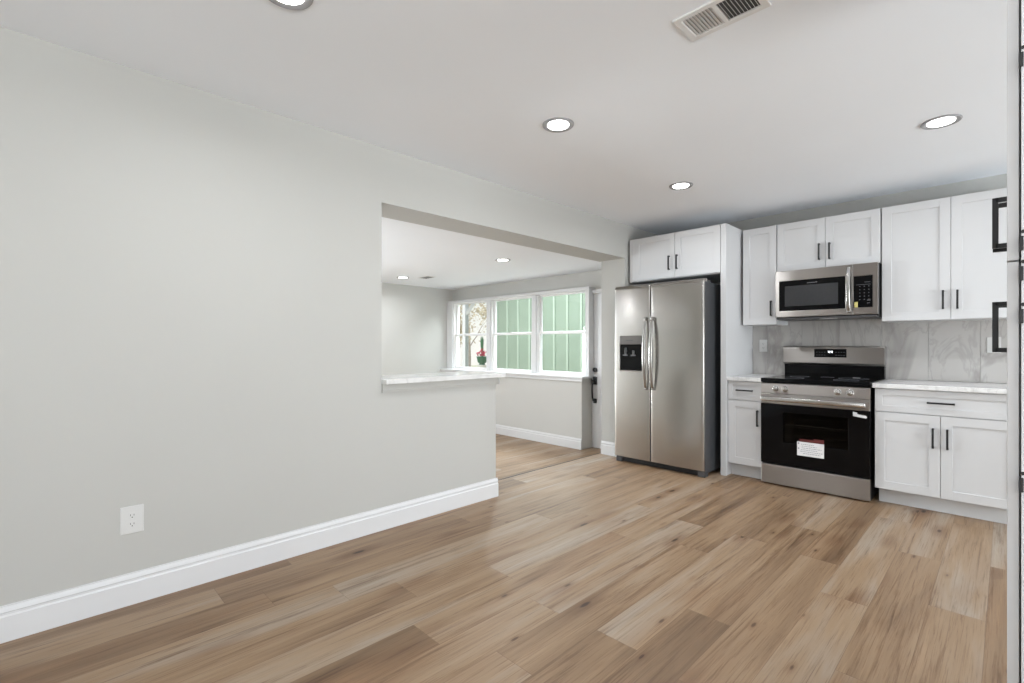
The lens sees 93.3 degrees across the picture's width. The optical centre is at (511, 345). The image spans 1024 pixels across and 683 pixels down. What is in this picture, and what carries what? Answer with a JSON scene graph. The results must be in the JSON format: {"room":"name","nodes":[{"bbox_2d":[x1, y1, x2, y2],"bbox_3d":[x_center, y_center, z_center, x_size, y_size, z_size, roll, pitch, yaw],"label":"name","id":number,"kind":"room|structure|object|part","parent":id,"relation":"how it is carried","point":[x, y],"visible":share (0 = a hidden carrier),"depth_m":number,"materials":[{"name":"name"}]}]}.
{"room":"kitchen","nodes":[
{"label":"kitchen","id":0,"kind":"room"},
{"bbox_2d":[0,27,656,605],"bbox_3d":[-1.234,0.067,2.908,8.300,2.757,0.315,0,0,-44],"label":"wall","id":1,"kind":"structure","parent":0,"point":[191,278],"depth_m":2.37,"materials":[{"name":"paint"}]},
{"bbox_2d":[120,504,143,535],"bbox_3d":[-1.728,0.792,2.200,0.086,0.124,0.008,0,0,-44],"label":"outlet","id":2,"kind":"object","parent":1,"relation":"attached to","point":[131,517],"visible":1,"depth_m":2.20,"materials":[{"name":"white plastic"}]},
{"bbox_2d":[128,512,136,518],"bbox_3d":[-1.726,0.772,2.198,0.033,0.027,0.003,0,0,-44],"label":"receptacle","id":3,"kind":"object","parent":2,"relation":"attached to","point":[131,515],"depth_m":2.20,"materials":[{"name":"white plastic"}]},
{"bbox_2d":[128,521,136,526],"bbox_3d":[-1.726,0.811,2.198,0.033,0.027,0.003,0,0,-44],"label":"receptacle","id":4,"kind":"object","parent":2,"relation":"attached to","point":[130,523],"depth_m":2.20,"materials":[{"name":"white plastic"}]},
{"bbox_2d":[0,478,497,643],"bbox_3d":[-2.045,1.104,1.885,5.410,0.142,0.015,0,0,-44],"label":"baseboard","id":5,"kind":"structure","parent":1,"relation":"attached to","point":[20,619],"depth_m":2.40,"materials":[{"name":"paint"}]},
{"bbox_2d":[382,378,498,392],"bbox_3d":[-0.579,0.275,3.549,1.011,0.054,0.355,0,0,-44],"label":"trim","id":6,"kind":"structure","parent":1,"relation":"attached to","point":[488,381],"depth_m":3.37,"materials":[{"name":"paint"}]},
{"bbox_2d":[382,371,505,384],"bbox_3d":[-0.566,0.232,3.556,1.038,0.033,0.423,0,0,-44],"label":"bar ledge","id":7,"kind":"object","parent":1,"relation":"on","point":[463,375],"visible":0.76,"depth_m":3.45,"materials":[{"name":"stone"}]},
{"bbox_2d":[601,440,615,456],"bbox_3d":[1.071,1.104,5.146,0.015,0.142,0.293,0,0,-44],"label":"baseboard","id":8,"kind":"structure","parent":1,"relation":"attached to","point":[607,448],"depth_m":5.18,"materials":[{"name":"paint"}]},
{"bbox_2d":[382,283,459,374],"bbox_3d":[-2.767,0.179,6.979,5.000,2.332,0.110,0,0,-44],"label":"wall","id":9,"kind":"structure","parent":0,"point":[414,318],"depth_m":8.03,"materials":[{"name":"paint"}]},
{"bbox_2d":[382,217,601,289],"bbox_3d":[-1.492,-1.037,5.603,5.100,0.100,3.901,0,0,-44],"label":"ceiling","id":10,"kind":"structure","parent":0,"point":[455,260],"depth_m":5.69,"materials":[{"name":"paint"}]},
{"bbox_2d":[419,276,433,278],"bbox_3d":[-1.229,-0.983,6.994,0.140,0.007,0.260,0,0,-44],"label":"ceiling vent","id":11,"kind":"object","parent":10,"relation":"in","point":[424,277],"visible":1,"depth_m":6.98,"materials":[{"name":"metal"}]},
{"bbox_2d":[495,258,509,261],"bbox_3d":[-0.106,-0.984,5.574,0.180,0.010,0.180,0,0,-44],"label":"recessed light","id":12,"kind":"object","parent":10,"relation":"in","point":[500,259],"visible":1,"depth_m":5.58,"materials":[{"name":"white"}]},
{"bbox_2d":[0,453,1006,682],"bbox_3d":[1.258,1.255,0.286,8.200,0.160,7.550,0,0,-44],"label":"floor","id":13,"kind":"structure","parent":0,"point":[598,568],"depth_m":2.23,"materials":[{"name":"wood"}]},
{"bbox_2d":[499,453,598,479],"bbox_3d":[0.307,1.256,4.636,1.780,0.167,0.010,0,0,-44],"label":"trim","id":14,"kind":"structure","parent":13,"relation":"on","point":[598,453],"depth_m":4.65,"materials":[{"name":"brown wood"}]},
{"bbox_2d":[615,278,720,477],"bbox_3d":[1.641,0.289,4.866,0.911,1.772,0.932,0,0,-44],"label":"refrigerator","id":15,"kind":"object","parent":13,"relation":"on","point":[668,334],"visible":0.99,"depth_m":4.52,"materials":[{"name":"metal"}]},
{"bbox_3d":[1.207,0.260,4.811,0.072,1.714,0.401,0,0,-44],"label":"freezer door","id":16,"kind":"part","parent":15,"relation":"part of","materials":[{"name":"metal"}]},
{"bbox_3d":[1.274,0.077,4.643,0.075,0.701,0.040,0,0,-44],"label":"handle","id":17,"kind":"part","parent":15,"relation":"part of","materials":[{"name":"metal"}]},
{"bbox_3d":[1.325,0.077,4.591,0.075,0.701,0.040,0,0,-44],"label":"handle","id":18,"kind":"part","parent":15,"relation":"part of","materials":[{"name":"metal"}]},
{"bbox_3d":[1.534,0.260,4.476,0.072,1.714,0.522,0,0,-44],"label":"fridge door","id":19,"kind":"part","parent":15,"relation":"part of","materials":[{"name":"metal"}]},
{"bbox_3d":[1.725,0.273,4.298,0.048,1.685,0.002,0,0,-44],"label":"edge trim","id":20,"kind":"part","parent":15,"relation":"part of","materials":[{"name":"plastic"}]},
{"bbox_2d":[721,223,752,475],"bbox_3d":[2.145,0.037,4.600,0.659,2.276,0.048,0,0,-44],"label":"panel","id":21,"kind":"object","parent":13,"relation":"on","point":[736,338],"visible":0.56,"depth_m":4.41,"materials":[{"name":"paint"}]},
{"bbox_2d":[728,380,761,478],"bbox_3d":[2.266,0.745,4.480,0.652,0.861,0.288,0,0,-44],"label":"base cabinet","id":22,"kind":"object","parent":13,"relation":"on","point":[744,402],"visible":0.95,"depth_m":4.28,"materials":[{"name":"paint"}]},
{"bbox_3d":[2.059,0.401,4.279,0.019,0.164,0.280,0,0,-44],"label":"drawer","id":23,"kind":"part","parent":22,"relation":"part of","materials":[{"name":"paint"}]},
{"bbox_3d":[2.059,0.772,4.279,0.019,0.566,0.280,0,0,-44],"label":"door","id":24,"kind":"part","parent":22,"relation":"part of","materials":[{"name":"paint"}]},
{"bbox_2d":[727,374,777,381],"bbox_3d":[2.267,0.297,4.481,0.651,0.032,0.291,0,0,-44],"label":"countertop","id":25,"kind":"structure","parent":22,"relation":"on","point":[748,377],"depth_m":4.32,"materials":[{"name":"stone"}]},
{"bbox_3d":[2.120,0.633,4.183,0.028,0.138,0.012,0,0,-44],"label":"pull handle","id":26,"kind":"part","parent":22,"relation":"part of","materials":[{"name":"black metal"}]},
{"bbox_2d":[760,346,886,500],"bbox_3d":[2.606,0.591,4.065,0.690,1.168,0.771,0,0,-44],"label":"range","id":27,"kind":"object","parent":13,"relation":"on","point":[818,417],"visible":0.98,"depth_m":3.90,"materials":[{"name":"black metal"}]},
{"bbox_3d":[2.202,0.359,4.044,0.041,0.052,0.052,0,0,-44],"label":"knob","id":28,"kind":"part","parent":27,"relation":"part of","materials":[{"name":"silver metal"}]},
{"bbox_3d":[2.251,0.359,3.994,0.041,0.052,0.052,0,0,-44],"label":"knob","id":29,"kind":"part","parent":27,"relation":"part of","materials":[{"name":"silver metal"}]},
{"bbox_2d":[760,393,871,478],"bbox_3d":[2.585,0.700,4.050,0.640,0.586,0.762,0,0,-44],"label":"oven","id":30,"kind":"object","parent":27,"relation":"in","point":[824,434],"depth_m":3.83,"materials":[{"name":"black glass"}]},
{"bbox_3d":[2.415,1.082,3.883,0.051,0.158,0.760,0,0,-44],"label":"drawer","id":31,"kind":"part","parent":27,"relation":"part of","materials":[{"name":"metal"}]},
{"bbox_3d":[2.413,0.356,3.881,0.048,0.094,0.762,0,0,-44],"label":"control panel","id":32,"kind":"part","parent":27,"relation":"part of","materials":[{"name":"metal"}]},
{"bbox_2d":[761,375,883,386],"bbox_3d":[2.603,0.292,4.067,0.582,0.034,0.764,0,0,-44],"label":"cooktop","id":33,"kind":"object","parent":27,"relation":"in","point":[780,380],"depth_m":3.97,"materials":[{"name":"black glass"}]},
{"bbox_3d":[2.509,0.359,3.730,0.041,0.052,0.052,0,0,-44],"label":"knob","id":34,"kind":"part","parent":27,"relation":"part of","materials":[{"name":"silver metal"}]},
{"bbox_3d":[2.565,0.359,3.673,0.041,0.052,0.052,0,0,-44],"label":"knob","id":35,"kind":"part","parent":27,"relation":"part of","materials":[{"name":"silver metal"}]},
{"bbox_2d":[875,388,1006,523],"bbox_3d":[3.182,0.745,3.543,0.652,0.861,0.762,0,0,-44],"label":"base cabinet","id":36,"kind":"object","parent":13,"relation":"on","point":[940,451],"visible":0.78,"depth_m":3.34,"materials":[{"name":"paint"}]},
{"bbox_3d":[2.839,0.774,3.481,0.019,0.566,0.366,0,0,-44],"label":"door","id":37,"kind":"part","parent":36,"relation":"part of","materials":[{"name":"paint"}]},
{"bbox_3d":[2.924,0.646,3.361,0.028,0.138,0.012,0,0,-44],"label":"pull handle","id":38,"kind":"part","parent":36,"relation":"part of","materials":[{"name":"black metal"}]},
{"bbox_2d":[872,379,1006,393],"bbox_3d":[3.189,0.297,3.537,0.651,0.032,0.800,0,0,-44],"label":"countertop","id":39,"kind":"structure","parent":36,"relation":"on","point":[972,387],"depth_m":3.42,"materials":[{"name":"stone"}]},
{"bbox_3d":[2.976,0.402,3.341,0.019,0.166,0.756,0,0,-44],"label":"drawer","id":40,"kind":"part","parent":36,"relation":"part of","materials":[{"name":"paint"}]},
{"bbox_3d":[2.953,0.401,3.331,0.028,0.012,0.145,0,0,-44],"label":"pull handle","id":41,"kind":"part","parent":36,"relation":"part of","materials":[{"name":"black metal"}]},
{"bbox_3d":[2.977,0.645,3.307,0.028,0.138,0.012,0,0,-44],"label":"pull handle","id":42,"kind":"part","parent":36,"relation":"part of","materials":[{"name":"black metal"}]},
{"bbox_3d":[3.105,0.774,3.209,0.019,0.566,0.388,0,0,-44],"label":"door","id":43,"kind":"part","parent":36,"relation":"part of","materials":[{"name":"paint"}]},
{"bbox_2d":[992,0,1023,682],"bbox_3d":[1.582,0.035,1.105,0.694,2.280,0.687,0,0,-44],"label":"pantry cabinet","id":44,"kind":"object","parent":13,"relation":"on","point":[1014,200],"visible":1,"depth_m":1.09,"materials":[{"name":"paint"}]},
{"bbox_3d":[1.326,-0.333,1.315,0.012,0.137,0.029,0,0,-44],"label":"pull handle","id":45,"kind":"part","parent":44,"relation":"part of","materials":[{"name":"black metal"}]},
{"bbox_3d":[1.326,-0.050,1.315,0.012,0.137,0.029,0,0,-44],"label":"pull handle","id":46,"kind":"part","parent":44,"relation":"part of","materials":[{"name":"black metal"}]},
{"bbox_3d":[1.379,-0.333,1.367,0.012,0.137,0.029,0,0,-44],"label":"pull handle","id":47,"kind":"part","parent":44,"relation":"part of","materials":[{"name":"black metal"}]},
{"bbox_3d":[1.379,-0.050,1.367,0.012,0.137,0.029,0,0,-44],"label":"pull handle","id":48,"kind":"part","parent":44,"relation":"part of","materials":[{"name":"black metal"}]},
{"bbox_3d":[1.251,-0.644,1.209,0.328,0.903,0.019,0,0,-44],"label":"door","id":49,"kind":"part","parent":44,"relation":"part of","materials":[{"name":"paint"}]},
{"bbox_3d":[1.251,0.436,1.209,0.328,1.249,0.019,0,0,-44],"label":"door","id":50,"kind":"part","parent":44,"relation":"part of","materials":[{"name":"paint"}]},
{"bbox_2d":[0,0,1006,234],"bbox_3d":[1.365,-1.312,0.177,8.200,0.100,7.245,0,0,-44],"label":"ceiling","id":51,"kind":"structure","parent":0,"point":[787,106],"depth_m":2.34,"materials":[{"name":"paint"}]},
{"bbox_2d":[269,0,313,9],"bbox_3d":[-0.804,-1.259,1.724,0.180,0.010,0.180,0,0,-44],"label":"recessed light","id":52,"kind":"object","parent":51,"relation":"in","point":[287,4],"visible":1,"depth_m":1.78,"materials":[{"name":"white plastic"}]},
{"bbox_2d":[542,117,573,132],"bbox_3d":[0.264,-1.259,2.764,0.180,0.010,0.180,0,0,-44],"label":"recessed light","id":53,"kind":"object","parent":51,"relation":"in","point":[557,124],"visible":1,"depth_m":2.75,"materials":[{"name":"white plastic"}]},
{"bbox_2d":[669,182,692,189],"bbox_3d":[1.333,-1.259,3.816,0.180,0.010,0.180,0,0,-44],"label":"recessed light","id":54,"kind":"object","parent":51,"relation":"in","point":[679,185],"visible":1,"depth_m":3.80,"materials":[{"name":"white plastic"}]},
{"bbox_2d":[673,0,770,41],"bbox_3d":[0.790,-1.258,1.831,0.175,0.009,0.300,0,0,-44],"label":"ceiling vent","id":55,"kind":"object","parent":51,"relation":"in","point":[714,15],"visible":1,"depth_m":1.84,"materials":[{"name":"metal"}]},
{"bbox_2d":[920,114,962,129],"bbox_3d":[2.418,-1.259,2.725,0.180,0.010,0.180,0,0,-44],"label":"recessed light","id":56,"kind":"object","parent":51,"relation":"in","point":[942,121],"visible":1,"depth_m":2.72,"materials":[{"name":"white plastic"}]},
{"bbox_2d":[453,270,601,449],"bbox_3d":[0.297,0.179,7.121,0.380,2.332,3.970,0,0,-44],"label":"wall","id":57,"kind":"structure","parent":0,"point":[558,407],"depth_m":6.76,"materials":[{"name":"paint"}]},
{"bbox_2d":[453,300,486,370],"bbox_3d":[-0.668,-0.163,8.115,0.110,1.136,0.890,0,0,-44],"label":"window","id":58,"kind":"structure","parent":57,"relation":"in","point":[456,334],"depth_m":8.39,"materials":[{"name":"plastic"}]},
{"bbox_3d":[-0.683,0.100,8.100,0.028,0.580,0.860,0,0,-44],"label":"sash","id":59,"kind":"part","parent":58,"relation":"part of","materials":[{"name":"plastic"}]},
{"bbox_3d":[-0.658,-0.451,8.125,0.028,0.561,0.860,0,0,-44],"label":"sash","id":60,"kind":"part","parent":58,"relation":"part of","materials":[{"name":"plastic"}]},
{"bbox_2d":[491,296,531,372],"bbox_3d":[0.021,-0.163,7.411,0.110,1.136,0.900,0,0,-44],"label":"window","id":61,"kind":"structure","parent":57,"relation":"in","point":[494,333],"depth_m":7.68,"materials":[{"name":"plastic"}]},
{"bbox_3d":[0.006,0.100,7.396,0.028,0.580,0.870,0,0,-44],"label":"sash","id":62,"kind":"part","parent":61,"relation":"part of","materials":[{"name":"glass"}]},
{"bbox_3d":[0.031,-0.451,7.420,0.028,0.561,0.870,0,0,-44],"label":"sash","id":63,"kind":"part","parent":61,"relation":"part of","materials":[{"name":"plastic"}]},
{"bbox_2d":[440,368,593,381],"bbox_3d":[-0.078,0.436,7.379,0.275,0.067,3.073,0,0,-44],"label":"window sill","id":64,"kind":"structure","parent":57,"relation":"attached to","point":[574,378],"depth_m":6.78,"materials":[{"name":"paint"}]},
{"bbox_2d":[447,286,594,375],"bbox_3d":[-0.023,-0.182,7.437,0.135,1.175,3.068,0,0,-44],"label":"trim","id":65,"kind":"structure","parent":57,"relation":"attached to","point":[589,296],"depth_m":6.99,"materials":[{"name":"paint"}]},
{"bbox_2d":[496,424,581,449],"bbox_3d":[-0.164,1.274,7.310,0.015,0.142,3.025,0,0,-44],"label":"baseboard","id":66,"kind":"structure","parent":57,"relation":"attached to","point":[560,440],"depth_m":6.73,"materials":[{"name":"paint"}]},
{"bbox_2d":[537,291,584,375],"bbox_3d":[0.711,-0.163,6.705,0.110,1.136,0.901,0,0,-44],"label":"window","id":67,"kind":"structure","parent":57,"relation":"in","point":[540,332],"depth_m":6.98,"materials":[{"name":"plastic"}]},
{"bbox_3d":[0.696,0.100,6.690,0.028,0.580,0.871,0,0,-44],"label":"sash","id":68,"kind":"part","parent":67,"relation":"part of","materials":[{"name":"plastic"}]},
{"bbox_3d":[0.721,-0.451,6.714,0.028,0.561,0.871,0,0,-44],"label":"sash","id":69,"kind":"part","parent":67,"relation":"part of","materials":[{"name":"plastic"}]},
{"bbox_2d":[591,293,601,448],"bbox_3d":[1.354,0.331,6.047,0.130,2.018,0.895,0,0,-44],"label":"door","id":70,"kind":"structure","parent":57,"relation":"in","point":[596,386],"depth_m":6.32,"materials":[{"name":"paint"}]},
{"bbox_3d":[1.065,0.583,6.310,0.085,0.345,0.052,0,0,-44],"label":"handle","id":71,"kind":"part","parent":70,"relation":"part of","materials":[{"name":"black metal"}]},
{"bbox_3d":[1.367,0.315,6.059,0.008,1.720,0.635,0,0,-44],"label":"panel","id":72,"kind":"part","parent":70,"relation":"part of","materials":[{"name":"paint"}]},
{"bbox_2d":[592,289,601,293],"bbox_3d":[1.371,-0.706,6.065,0.060,0.048,0.898,0,0,-44],"label":"trim","id":73,"kind":"structure","parent":57,"relation":"attached to","point":[596,291],"depth_m":6.30,"materials":[{"name":"paint"}]},
{"bbox_2d":[496,434,600,479],"bbox_3d":[-1.492,1.405,5.604,5.100,0.120,3.899,0,0,-44],"label":"floor","id":74,"kind":"structure","parent":0,"point":[514,456],"depth_m":5.96,"materials":[{"name":"wood"}]},
{"bbox_2d":[715,174,1006,383],"bbox_3d":[3.786,-0.043,3.480,0.120,2.437,5.885,0,0,-44],"label":"wall","id":75,"kind":"structure","parent":0,"point":[998,181],"depth_m":4.07,"materials":[{"name":"paint"}]},
{"bbox_2d":[630,224,720,284],"bbox_3d":[1.787,-0.879,4.945,0.689,0.444,0.941,0,0,-44],"label":"upper cabinet","id":76,"kind":"object","parent":75,"relation":"attached to","point":[693,253],"visible":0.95,"depth_m":4.70,"materials":[{"name":"paint"}]},
{"bbox_3d":[1.430,-0.882,4.871,0.019,0.434,0.450,0,0,-44],"label":"door","id":77,"kind":"part","parent":76,"relation":"part of","materials":[{"name":"paint"}]},
{"bbox_3d":[1.533,-0.809,4.733,0.028,0.138,0.012,0,0,-44],"label":"pull handle","id":78,"kind":"part","parent":76,"relation":"part of","materials":[{"name":"black metal"}]},
{"bbox_3d":[1.590,-0.809,4.674,0.028,0.138,0.012,0,0,-44],"label":"pull handle","id":79,"kind":"part","parent":76,"relation":"part of","materials":[{"name":"black metal"}]},
{"bbox_3d":[1.742,-0.882,4.552,0.019,0.434,0.436,0,0,-44],"label":"door","id":80,"kind":"part","parent":76,"relation":"part of","materials":[{"name":"paint"}]},
{"bbox_2d":[743,225,787,325],"bbox_3d":[2.390,-0.638,4.569,0.352,0.897,0.294,0,0,-44],"label":"upper cabinet","id":81,"kind":"object","parent":75,"relation":"attached to","point":[759,244],"visible":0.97,"depth_m":4.47,"materials":[{"name":"paint"}]},
{"bbox_2d":[775,262,881,320],"bbox_3d":[2.716,-0.437,4.144,0.457,0.430,0.732,0,0,-44],"label":"microwave","id":82,"kind":"object","parent":75,"relation":"attached to","point":[843,292],"visible":0.97,"depth_m":3.99,"materials":[{"name":"silver metal"}]},
{"bbox_3d":[2.529,-0.430,4.088,0.019,0.264,0.491,0,0,-44],"label":"door glass","id":83,"kind":"part","parent":82,"relation":"part of","materials":[{"name":"black glass"}]},
{"bbox_3d":[2.538,-0.448,4.085,0.030,0.402,0.568,0,0,-44],"label":"door","id":84,"kind":"part","parent":82,"relation":"part of","materials":[{"name":"metal"}]},
{"bbox_3d":[2.693,-0.448,3.874,0.046,0.365,0.029,0,0,-44],"label":"handle","id":85,"kind":"part","parent":82,"relation":"part of","materials":[{"name":"metal"}]},
{"bbox_3d":[2.795,-0.448,3.822,0.030,0.402,0.162,0,0,-44],"label":"control panel","id":86,"kind":"part","parent":82,"relation":"part of","materials":[{"name":"metal"}]},
{"bbox_2d":[777,208,881,271],"bbox_3d":[2.757,-0.870,4.194,0.352,0.434,0.749,0,0,-44],"label":"upper cabinet","id":87,"kind":"object","parent":75,"relation":"attached to","point":[856,237],"visible":0.81,"depth_m":4.06,"materials":[{"name":"paint"}]},
{"bbox_3d":[2.526,-0.870,4.232,0.019,0.430,0.370,0,0,-44],"label":"door","id":88,"kind":"part","parent":87,"relation":"part of","materials":[{"name":"paint"}]},
{"bbox_3d":[2.610,-0.798,4.113,0.028,0.138,0.012,0,0,-44],"label":"pull handle","id":89,"kind":"part","parent":87,"relation":"part of","materials":[{"name":"black metal"}]},
{"bbox_3d":[2.663,-0.794,4.059,0.028,0.138,0.012,0,0,-44],"label":"pull handle","id":90,"kind":"part","parent":87,"relation":"part of","materials":[{"name":"black metal"}]},
{"bbox_3d":[2.788,-0.870,3.964,0.019,0.430,0.374,0,0,-44],"label":"door","id":91,"kind":"part","parent":87,"relation":"part of","materials":[{"name":"paint"}]},
{"bbox_2d":[753,318,1006,383],"bbox_3d":[3.054,0.013,4.136,0.009,0.535,1.885,0,0,-44],"label":"backsplash","id":92,"kind":"structure","parent":75,"relation":"attached to","point":[955,351],"depth_m":3.93,"materials":[{"name":"tile"}]},
{"bbox_2d":[759,340,766,351],"bbox_3d":[2.459,0.003,4.732,0.008,0.118,0.072,0,0,-44],"label":"outlet","id":93,"kind":"object","parent":92,"relation":"attached to","point":[762,343],"visible":1,"depth_m":4.73,"materials":[{"name":"white plastic"}]},
{"bbox_2d":[987,337,1000,352],"bbox_3d":[3.577,-0.003,3.589,0.008,0.118,0.074,0,0,-44],"label":"outlet","id":94,"kind":"object","parent":92,"relation":"attached to","point":[989,339],"visible":0.36,"depth_m":3.60,"materials":[{"name":"white plastic"}]},
{"bbox_2d":[882,188,1006,322],"bbox_3d":[3.308,-0.638,3.630,0.352,0.897,0.812,0,0,-44],"label":"upper cabinet","id":95,"kind":"object","parent":75,"relation":"attached to","point":[939,262],"visible":0.87,"depth_m":3.55,"materials":[{"name":"paint"}]},
{"bbox_3d":[3.066,-0.638,3.679,0.019,0.893,0.402,0,0,-44],"label":"door","id":96,"kind":"part","parent":95,"relation":"part of","materials":[{"name":"paint"}]},
{"bbox_3d":[3.162,-0.336,3.548,0.028,0.138,0.012,0,0,-44],"label":"pull handle","id":97,"kind":"part","parent":95,"relation":"part of","materials":[{"name":"black metal"}]},
{"bbox_3d":[3.216,-0.334,3.492,0.028,0.138,0.012,0,0,-44],"label":"pull handle","id":98,"kind":"part","parent":95,"relation":"part of","materials":[{"name":"black metal"}]},
{"bbox_3d":[3.350,-0.638,3.389,0.019,0.893,0.404,0,0,-44],"label":"door","id":99,"kind":"part","parent":95,"relation":"part of","materials":[{"name":"paint"}]},
{"label":"outside","id":100,"kind":"structure","parent":0,"visible":0},
{"bbox_3d":[11.729,1.645,24.051,39.600,0.100,42.000,0,0,-44],"label":"ground","id":101,"kind":"structure","parent":100,"visible":0},
{"bbox_2d":[462,304,474,366],"bbox_3d":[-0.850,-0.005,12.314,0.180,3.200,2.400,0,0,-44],"label":"porch post","id":102,"kind":"object","parent":101,"relation":"on","point":[466,309],"visible":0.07,"depth_m":12.66,"materials":[{"name":"paint"}]},
{"bbox_3d":[-1.220,0.075,12.693,0.120,3.040,0.120,0,0,-44],"label":"post","id":103,"kind":"part","parent":102,"relation":"part of","materials":[{"name":"paint"}]},
{"bbox_2d":[460,303,484,343],"bbox_3d":[-2.644,-0.528,22.142,3.268,4.367,2.360,0,0,-44],"label":"tree","id":104,"kind":"object","parent":101,"relation":"on","point":[480,304],"visible":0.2,"depth_m":22.38,"materials":[{"name":"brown plant"}]},
{"bbox_2d":[460,305,486,366],"bbox_3d":[-3.384,-1.679,35.152,4.903,6.723,4.419,0,0,0],"label":"tree","id":105,"kind":"object","parent":101,"relation":"on","point":[470,344],"visible":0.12,"depth_m":34.75,"materials":[{"name":"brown plant"}]},
{"bbox_3d":[-3.384,-2.939,35.152,4.903,4.202,4.419,0,0,0],"label":"crown","id":106,"kind":"part","parent":105,"relation":"part of","materials":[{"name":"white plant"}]},
{"bbox_2d":[472,306,486,332],"bbox_3d":[-0.393,-0.348,23.582,2.788,4.008,3.695,0,0,-13],"label":"tree","id":107,"kind":"object","parent":101,"relation":"on","point":[481,309],"visible":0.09,"depth_m":24.42,"materials":[{"name":"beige plant"}]},
{"bbox_2d":[476,337,485,367],"bbox_3d":[-1.135,0.615,18.328,0.440,1.960,0.440,0,0,-44],"label":"potted plant","id":108,"kind":"object","parent":101,"relation":"on","point":[481,359],"visible":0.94,"depth_m":18.22,"materials":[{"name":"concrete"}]},
{"bbox_2d":[497,293,584,372],"bbox_3d":[4.059,-0.225,8.723,4.600,3.640,9.200,0,0,-44],"label":"outbuilding","id":109,"kind":"structure","parent":101,"relation":"on","point":[561,352],"depth_m":9.31,"materials":[{"name":"green"}]}
]}

